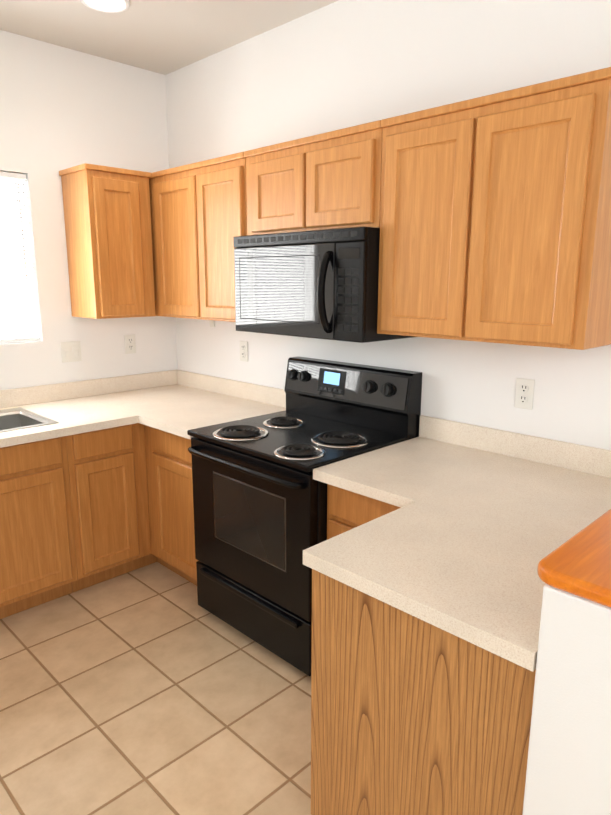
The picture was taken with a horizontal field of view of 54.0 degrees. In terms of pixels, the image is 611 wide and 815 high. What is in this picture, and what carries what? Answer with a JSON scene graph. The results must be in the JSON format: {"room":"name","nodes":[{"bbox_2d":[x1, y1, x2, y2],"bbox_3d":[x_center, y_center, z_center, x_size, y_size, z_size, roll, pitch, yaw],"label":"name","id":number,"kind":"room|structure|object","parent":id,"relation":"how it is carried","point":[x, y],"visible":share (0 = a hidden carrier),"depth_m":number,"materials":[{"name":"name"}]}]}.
{"room":"kitchen","nodes":[
{"label":"kitchen","id":0,"kind":"room"},
{"bbox_2d":[0,30,176,389],"bbox_3d":[-2.471,-0.319,2.375,4.720,2.778,0.120,-12,17,-44],"label":"wall","id":1,"kind":"structure","parent":0,"point":[62,108],"depth_m":3.31,"materials":[{"name":"white paint"}]},
{"bbox_2d":[0,171,38,342],"bbox_3d":[-1.933,-0.713,2.840,1.236,0.876,0.111,-12,17,-44],"label":"window","id":2,"kind":"structure","parent":1,"relation":"in","point":[18,320],"depth_m":3.21,"materials":[{"name":"white glass"}]},
{"bbox_2d":[60,341,81,362],"bbox_3d":[-1.339,-0.319,3.435,0.116,0.116,0.012,-12,17,-44],"label":"light switch","id":3,"kind":"object","parent":1,"relation":"attached to","point":[70,351],"visible":1,"depth_m":3.43,"materials":[{"name":"white plastic"}]},
{"bbox_2d":[59,163,155,318],"bbox_3d":[-1.088,-0.900,3.341,0.377,0.780,0.323,-12,17,-44],"label":"upper cabinet","id":4,"kind":"object","parent":1,"relation":"attached to","point":[107,217],"visible":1,"depth_m":3.22,"materials":[{"name":"brown wood"}]},
{"bbox_2d":[124,334,135,353],"bbox_3d":[-1.077,-0.389,3.689,0.072,0.116,0.010,-12,17,-44],"label":"electrical outlet","id":5,"kind":"object","parent":1,"relation":"attached to","point":[130,345],"visible":1,"depth_m":3.69,"materials":[{"name":"white plastic"}]},
{"bbox_2d":[0,562,310,814],"bbox_3d":[-0.284,1.541,0.440,4.600,0.050,6.200,-12,17,-44],"label":"floor","id":6,"kind":"structure","parent":0,"point":[155,688],"depth_m":2.24,"materials":[{"name":"tile"}]},
{"bbox_2d":[0,436,76,618],"bbox_3d":[-1.678,0.563,2.831,0.920,0.866,0.628,-12,17,-44],"label":"base cabinet","id":7,"kind":"object","parent":6,"relation":"on","point":[37,557],"visible":0.85,"depth_m":2.81,"materials":[{"name":"brown wood"}]},
{"bbox_2d":[66,423,156,591],"bbox_3d":[-1.177,0.461,3.321,0.491,0.866,0.628,-12,17,-44],"label":"base cabinet","id":8,"kind":"object","parent":6,"relation":"on","point":[108,491],"visible":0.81,"depth_m":3.07,"materials":[{"name":"brown wood"}]},
{"bbox_2d":[144,425,198,585],"bbox_3d":[-0.666,0.432,3.467,0.628,0.866,1.140,-12,17,-44],"label":"base cabinet","id":9,"kind":"object","parent":6,"relation":"on","point":[170,490],"visible":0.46,"depth_m":3.05,"materials":[{"name":"brown wood"}]},
{"bbox_2d":[0,372,227,447],"bbox_3d":[-1.563,0.060,2.796,2.718,0.133,0.691,-12,17,-44],"label":"countertop","id":10,"kind":"structure","parent":9,"relation":"on","point":[78,407],"depth_m":3.22,"materials":[{"name":"laminate"}]},
{"bbox_2d":[0,407,58,431],"bbox_3d":[-1.656,0.037,2.727,0.862,0.470,0.484,-12,17,-44],"label":"stainless steel sink","id":11,"kind":"object","parent":10,"relation":"in","point":[18,418],"visible":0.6,"depth_m":3.06,"materials":[{"name":"grey metal"}]},
{"bbox_2d":[84,370,219,389],"bbox_3d":[-0.853,-0.088,3.509,0.684,0.133,0.420,-12,17,-44],"label":"backsplash","id":12,"kind":"structure","parent":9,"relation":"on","point":[128,382],"depth_m":3.77,"materials":[{"name":"laminate"}]},
{"bbox_2d":[136,379,285,439],"bbox_3d":[-0.440,-0.002,3.104,0.684,0.133,0.450,-12,17,-44],"label":"countertop","id":13,"kind":"structure","parent":9,"relation":"on","point":[181,403],"depth_m":3.28,"materials":[{"name":"laminate"}]},
{"bbox_2d":[187,356,421,675],"bbox_3d":[-0.031,0.425,2.730,0.746,1.188,0.768,-12,17,-44],"label":"range","id":14,"kind":"object","parent":6,"relation":"on","point":[260,506],"visible":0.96,"depth_m":2.56,"materials":[{"name":"enameled steel"},{"name":"metal"},{"name":"glass"}]},
{"bbox_2d":[327,484,400,539],"bbox_3d":[0.457,0.667,2.368,0.628,0.866,0.478,-12,17,-44],"label":"base cabinet","id":15,"kind":"object","parent":6,"relation":"on","point":[347,510],"visible":0.17,"depth_m":2.16,"materials":[{"name":"brown wood"}]},
{"bbox_2d":[311,569,535,814],"bbox_3d":[0.412,0.828,1.606,0.529,0.866,0.596,-12,17,-44],"label":"base cabinet","id":16,"kind":"object","parent":6,"relation":"on","point":[411,715],"visible":0.56,"depth_m":1.38,"materials":[{"name":"brown wood"}]},
{"bbox_2d":[303,415,610,671],"bbox_3d":[0.466,0.261,1.873,1.183,0.133,1.057,-12,17,-44],"label":"countertop","id":17,"kind":"structure","parent":16,"relation":"on","point":[472,532],"depth_m":1.69,"materials":[{"name":"laminate"}]},
{"bbox_2d":[522,584,610,814],"bbox_3d":[0.960,0.767,1.472,1.186,1.045,0.338,-12,17,-44],"label":"wall","id":18,"kind":"structure","parent":6,"relation":"on","point":[568,771],"depth_m":1.06,"materials":[{"name":"white paint"}]},
{"bbox_2d":[537,509,610,607],"bbox_3d":[0.986,0.246,1.332,1.191,0.030,0.462,-12,17,-44],"label":"ledge cap","id":19,"kind":"object","parent":18,"relation":"on","point":[578,564],"visible":1,"depth_m":1.08,"materials":[{"name":"orange wood"}]},
{"bbox_2d":[0,0,337,74],"bbox_3d":[-0.276,-1.226,-0.144,4.600,0.050,6.200,-12,17,-44],"label":"ceiling","id":20,"kind":"structure","parent":0,"point":[164,37],"depth_m":2.90,"materials":[{"name":"white paint"}]},
{"bbox_2d":[80,0,129,12],"bbox_3d":[-0.878,-1.779,2.629,0.212,0.014,0.212,-12,17,-44],"label":"recessed light","id":21,"kind":"object","parent":20,"relation":"in","point":[111,6],"visible":0.94,"depth_m":2.67,"materials":[{"name":"white"}]},
{"bbox_2d":[165,0,610,449],"bbox_3d":[1.389,-0.182,1.781,0.120,2.778,6.200,-12,17,-44],"label":"wall","id":22,"kind":"structure","parent":0,"point":[338,65],"depth_m":2.52,"materials":[{"name":"white paint"}]},
{"bbox_2d":[149,152,246,321],"bbox_3d":[-0.568,-0.892,3.311,0.323,0.780,1.103,-12,17,-44],"label":"upper cabinet","id":23,"kind":"object","parent":22,"relation":"attached to","point":[198,216],"visible":0.6,"depth_m":3.07,"materials":[{"name":"brown wood"}]},
{"bbox_2d":[210,320,214,326],"bbox_3d":[-0.563,-0.514,3.611,0.010,0.060,0.050,-12,17,-44],"label":"outlet","id":24,"kind":"object","parent":22,"relation":"attached to","point":[212,323],"visible":0.56,"depth_m":3.60,"materials":[{"name":"white plastic"}]},
{"bbox_2d":[240,341,247,361],"bbox_3d":[-0.355,-0.322,3.439,0.010,0.116,0.072,-12,17,-44],"label":"electrical outlet","id":25,"kind":"object","parent":22,"relation":"attached to","point":[243,350],"visible":1,"depth_m":3.43,"materials":[{"name":"white plastic"}]},
{"bbox_2d":[244,120,382,235],"bbox_3d":[0.103,-0.949,2.614,0.323,0.377,0.788,-12,17,-44],"label":"upper cabinet","id":26,"kind":"object","parent":22,"relation":"attached to","point":[328,180],"visible":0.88,"depth_m":2.45,"materials":[{"name":"brown wood"}]},
{"bbox_2d":[233,226,414,342],"bbox_3d":[0.055,-0.542,2.654,0.453,0.433,0.784,-12,17,-44],"label":"over-the-range microwave","id":27,"kind":"object","parent":26,"relation":"attached to","point":[320,284],"visible":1,"depth_m":2.47,"materials":[{"name":"black"}]},
{"bbox_2d":[377,67,610,349],"bbox_3d":[0.666,-0.634,2.103,0.323,0.780,0.805,-12,17,-44],"label":"upper cabinet","id":28,"kind":"object","parent":22,"relation":"attached to","point":[495,217],"visible":1,"depth_m":1.92,"materials":[{"name":"brown wood"}]},
{"bbox_2d":[514,378,534,409],"bbox_3d":[0.832,-0.052,2.283,0.010,0.116,0.072,-12,17,-44],"label":"electrical outlet","id":29,"kind":"object","parent":22,"relation":"attached to","point":[524,392],"visible":1,"depth_m":2.28,"materials":[{"name":"white plastic"}]}
]}

